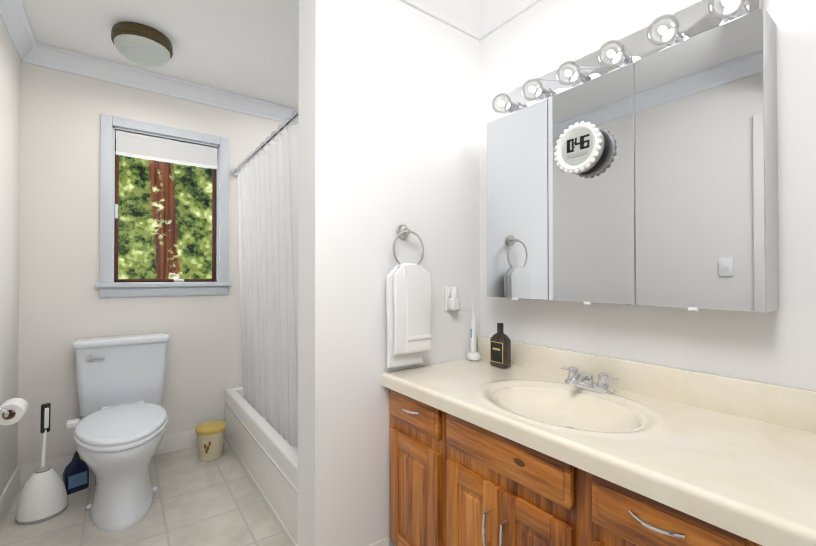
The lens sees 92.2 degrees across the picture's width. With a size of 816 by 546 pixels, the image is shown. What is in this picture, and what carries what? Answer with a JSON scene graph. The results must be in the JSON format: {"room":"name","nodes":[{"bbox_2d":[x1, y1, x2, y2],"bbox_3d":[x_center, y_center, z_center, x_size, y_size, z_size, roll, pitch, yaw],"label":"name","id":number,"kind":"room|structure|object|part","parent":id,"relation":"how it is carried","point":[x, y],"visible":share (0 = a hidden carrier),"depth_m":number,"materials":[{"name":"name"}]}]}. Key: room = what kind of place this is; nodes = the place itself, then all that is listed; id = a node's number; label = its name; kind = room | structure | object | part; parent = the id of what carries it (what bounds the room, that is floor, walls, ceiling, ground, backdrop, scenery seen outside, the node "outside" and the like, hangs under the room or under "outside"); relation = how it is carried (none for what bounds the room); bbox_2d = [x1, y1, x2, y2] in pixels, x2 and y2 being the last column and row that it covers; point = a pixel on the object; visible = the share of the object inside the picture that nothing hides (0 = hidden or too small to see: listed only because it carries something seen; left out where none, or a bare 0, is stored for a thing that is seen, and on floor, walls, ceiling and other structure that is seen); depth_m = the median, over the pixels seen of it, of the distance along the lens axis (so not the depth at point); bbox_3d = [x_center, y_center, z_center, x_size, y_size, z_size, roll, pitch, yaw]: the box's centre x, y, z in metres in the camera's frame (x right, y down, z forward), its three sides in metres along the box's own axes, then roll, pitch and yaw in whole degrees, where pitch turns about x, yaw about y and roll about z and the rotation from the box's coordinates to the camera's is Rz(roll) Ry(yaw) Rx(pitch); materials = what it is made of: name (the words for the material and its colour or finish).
{"room":"bathroom","nodes":[
{"label":"bathroom","id":0,"kind":"room"},
{"bbox_2d":[0,18,20,496],"bbox_3d":[-0.932,-0.068,0.368,0.150,2.440,4.650,0,-1,-36],"label":"wall","id":1,"kind":"structure","parent":0,"point":[10,88],"depth_m":1.98,"materials":[{"name":"white paint"}]},
{"bbox_2d":[0,465,21,524],"bbox_3d":[-0.866,1.100,0.406,0.013,0.105,4.350,0,-1,-36],"label":"baseboard","id":2,"kind":"structure","parent":1,"relation":"attached to","point":[14,483],"depth_m":1.97,"materials":[{"name":"white paint"}]},
{"bbox_2d":[0,398,27,424],"bbox_3d":[-1.720,0.590,1.679,0.121,0.109,0.194,0,-1,-36],"label":"toilet paper roll","id":3,"kind":"object","parent":1,"relation":"attached to","point":[18,407],"visible":1,"depth_m":1.67,"materials":[{"name":"white paper"}]},
{"bbox_2d":[0,0,39,64],"bbox_3d":[-0.841,-1.238,0.445,0.076,0.097,4.350,0,-1,-36],"label":"crown molding","id":4,"kind":"structure","parent":1,"relation":"attached to","point":[13,15],"depth_m":1.98,"materials":[{"name":"white paint"}]},
{"bbox_2d":[0,440,290,545],"bbox_3d":[-0.119,1.208,0.948,2.160,0.100,4.650,0,-1,-36],"label":"floor","id":5,"kind":"structure","parent":0,"point":[196,501],"depth_m":1.88,"materials":[{"name":"tile"}]},
{"bbox_2d":[15,403,67,524],"bbox_3d":[-1.772,0.903,1.907,0.188,0.525,0.188,0,-1,-36],"label":"toilet brush","id":6,"kind":"object","parent":5,"relation":"on","point":[43,496],"visible":0.98,"depth_m":1.87,"materials":[{"name":"grey plastic"}]},
{"bbox_2d":[62,450,88,494],"bbox_3d":[-1.788,1.063,2.115,0.064,0.210,0.104,0,-1,34],"label":"bottle","id":7,"kind":"object","parent":5,"relation":"on","point":[75,476],"visible":0.92,"depth_m":2.10,"materials":[{"name":"blue plastic"}]},
{"bbox_2d":[66,332,169,530],"bbox_3d":[-1.498,0.772,2.063,0.465,0.795,0.923,0,-1,-36],"label":"toilet","id":8,"kind":"object","parent":5,"relation":"on","point":[119,430],"visible":0.98,"depth_m":1.98,"materials":[{"name":"white ceramic"}]},
{"bbox_2d":[195,420,226,461],"bbox_3d":[-1.255,1.067,2.503,0.180,0.209,0.180,0,-1,-36],"label":"trash can","id":9,"kind":"object","parent":5,"relation":"on","point":[210,438],"visible":1,"depth_m":2.44,"materials":[{"name":"beige plastic"}]},
{"bbox_2d":[225,386,297,545],"bbox_3d":[-0.530,0.990,2.400,0.813,0.360,1.514,0,-1,-36],"label":"bathtub","id":10,"kind":"object","parent":5,"relation":"on","point":[264,451],"visible":0.33,"depth_m":1.99,"materials":[{"name":"white ceramic"}]},
{"bbox_2d":[369,537,389,545],"bbox_3d":[-0.208,1.110,1.475,0.323,0.105,0.013,0,-1,-36],"label":"baseboard","id":11,"kind":"structure","parent":5,"relation":"on","point":[384,542],"depth_m":1.55,"materials":[{"name":"white paint"}]},
{"bbox_2d":[382,336,815,545],"bbox_3d":[0.485,0.727,1.210,0.572,0.865,1.257,0,-1,-36],"label":"bathroom vanity","id":12,"kind":"object","parent":5,"relation":"on","point":[535,445],"visible":0.98,"depth_m":1.05,"materials":[{"name":"beige stone"}]},
{"bbox_2d":[466,301,480,360],"bbox_3d":[0.300,0.263,1.805,0.058,0.266,0.072,0,-1,-36],"label":"toothbrush","id":13,"kind":"object","parent":12,"relation":"on","point":[473,354],"visible":1,"depth_m":1.79,"materials":[{"name":"white plastic"}]},
{"bbox_2d":[490,323,510,367],"bbox_3d":[0.391,0.303,1.667,0.049,0.182,0.086,0,-1,-36],"label":"mouthwash bottle","id":14,"kind":"object","parent":12,"relation":"on","point":[500,348],"visible":1,"depth_m":1.64,"materials":[{"name":"black glass"}]},
{"bbox_2d":[17,62,291,465],"bbox_3d":[-1.442,-0.046,2.779,1.860,2.440,0.150,0,-1,-36],"label":"wall","id":15,"kind":"structure","parent":0,"point":[63,305],"depth_m":2.33,"materials":[{"name":"white paint"}]},
{"bbox_2d":[22,430,197,484],"bbox_3d":[-1.711,1.119,2.472,1.015,0.105,0.013,0,-1,-36],"label":"baseboard","id":16,"kind":"structure","parent":15,"relation":"attached to","point":[22,474],"depth_m":2.55,"materials":[{"name":"white paint"}]},
{"bbox_2d":[95,114,231,297],"bbox_3d":[-1.599,-0.405,2.625,0.760,1.111,0.180,0,-1,-36],"label":"window","id":17,"kind":"structure","parent":15,"relation":"in","point":[178,280],"depth_m":2.53,"materials":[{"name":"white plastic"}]},
{"bbox_3d":[-1.609,-0.415,2.639,0.580,0.951,0.056,0,-1,-36],"label":"window sash","id":18,"kind":"part","parent":17,"relation":"part of","materials":[{"name":"glass"}]},
{"bbox_2d":[116,130,216,168],"bbox_3d":[-1.583,-0.807,2.606,0.572,0.158,0.061,0,-1,-36],"label":"window blind","id":19,"kind":"object","parent":17,"relation":"attached to","point":[129,144],"visible":1,"depth_m":2.57,"materials":[{"name":"white fabric"}]},
{"bbox_2d":[36,43,297,124],"bbox_3d":[-1.339,-1.218,2.725,1.770,0.097,0.076,0,-1,-36],"label":"crown molding","id":20,"kind":"structure","parent":15,"relation":"attached to","point":[51,57],"depth_m":2.52,"materials":[{"name":"white paint"}]},
{"bbox_2d":[231,110,297,446],"bbox_3d":[-0.768,0.052,2.236,0.139,1.623,1.516,0,-1,-36],"label":"shower curtain","id":21,"kind":"object","parent":15,"relation":"attached to","point":[268,218],"visible":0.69,"depth_m":2.19,"materials":[{"name":"white fabric"}]},
{"bbox_2d":[22,0,298,108],"bbox_3d":[-0.119,-1.332,0.970,2.160,0.100,4.650,0,-1,-36],"label":"ceiling","id":22,"kind":"structure","parent":0,"point":[248,48],"depth_m":2.10,"materials":[{"name":"white paint"}]},
{"bbox_2d":[111,22,172,66],"bbox_3d":[-1.421,-1.202,2.106,0.274,0.137,0.274,0,-1,-36],"label":"flush ceiling light","id":23,"kind":"object","parent":22,"relation":"attached to","point":[141,44],"visible":1,"depth_m":2.03,"materials":[{"name":"white glass"}]},
{"bbox_2d":[297,0,479,545],"bbox_3d":[-0.042,-0.056,1.720,0.840,2.440,0.170,0,-1,-36],"label":"wall","id":24,"kind":"structure","parent":0,"point":[389,120],"depth_m":1.53,"materials":[{"name":"white paint"}]},
{"bbox_2d":[386,225,431,367],"bbox_3d":[-0.001,0.087,1.588,0.186,0.573,0.086,0,-1,-36],"label":"towel ring","id":25,"kind":"object","parent":24,"relation":"attached to","point":[408,297],"visible":1,"depth_m":1.55,"materials":[{"name":"white fabric"}]},
{"bbox_2d":[444,285,459,311],"bbox_3d":[0.204,0.115,1.763,0.072,0.116,0.045,0,-1,-36],"label":"plug","id":26,"kind":"object","parent":24,"relation":"attached to","point":[451,301],"visible":1,"depth_m":1.75,"materials":[{"name":"white plastic"}]},
{"bbox_2d":[480,0,815,390],"bbox_3d":[0.694,-0.057,1.550,0.150,2.440,4.650,0,-1,-36],"label":"wall","id":27,"kind":"structure","parent":0,"point":[541,38],"depth_m":1.22,"materials":[{"name":"white paint"}]},
{"bbox_2d":[399,0,479,31],"bbox_3d":[-0.056,-1.203,1.551,0.834,0.146,0.124,0,-1,-36],"label":"crown molding","id":28,"kind":"structure","parent":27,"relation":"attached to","point":[460,15],"depth_m":1.76,"materials":[{"name":"white paint"}]},
{"bbox_2d":[463,0,540,40],"bbox_3d":[0.682,-1.205,1.352,0.114,0.146,1.293,0,-1,-36],"label":"crown molding","id":29,"kind":"structure","parent":27,"relation":"attached to","point":[479,20],"depth_m":1.78,"materials":[{"name":"white paint"}]},
{"bbox_2d":[492,0,762,115],"bbox_3d":[0.646,-0.726,1.365,0.148,0.139,0.864,0,-1,-36],"label":"light bar","id":30,"kind":"object","parent":27,"relation":"attached to","point":[661,32],"visible":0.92,"depth_m":1.28,"materials":[{"name":"silver metal"}]},
{"bbox_2d":[487,8,778,312],"bbox_3d":[0.655,-0.273,1.368,0.125,0.761,0.914,0,-1,-36],"label":"upper cabinet","id":31,"kind":"object","parent":27,"relation":"attached to","point":[669,198],"visible":1,"depth_m":1.16,"materials":[{"name":"white metal"}]},
{"bbox_2d":[554,121,603,174],"bbox_3d":[0.580,-0.417,1.325,0.056,0.173,0.172,0,-1,-36],"label":"clock","id":32,"kind":"object","parent":31,"relation":"attached to","point":[578,148],"visible":1,"depth_m":1.31,"materials":[{"name":"white plastic"}]},
{"label":"outside","id":33,"kind":"structure","parent":0,"visible":0},
{"bbox_2d":[118,155,211,278],"bbox_3d":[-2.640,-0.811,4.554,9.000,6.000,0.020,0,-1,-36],"label":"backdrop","id":34,"kind":"structure","parent":33,"point":[167,203],"depth_m":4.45,"materials":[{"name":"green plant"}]}
]}

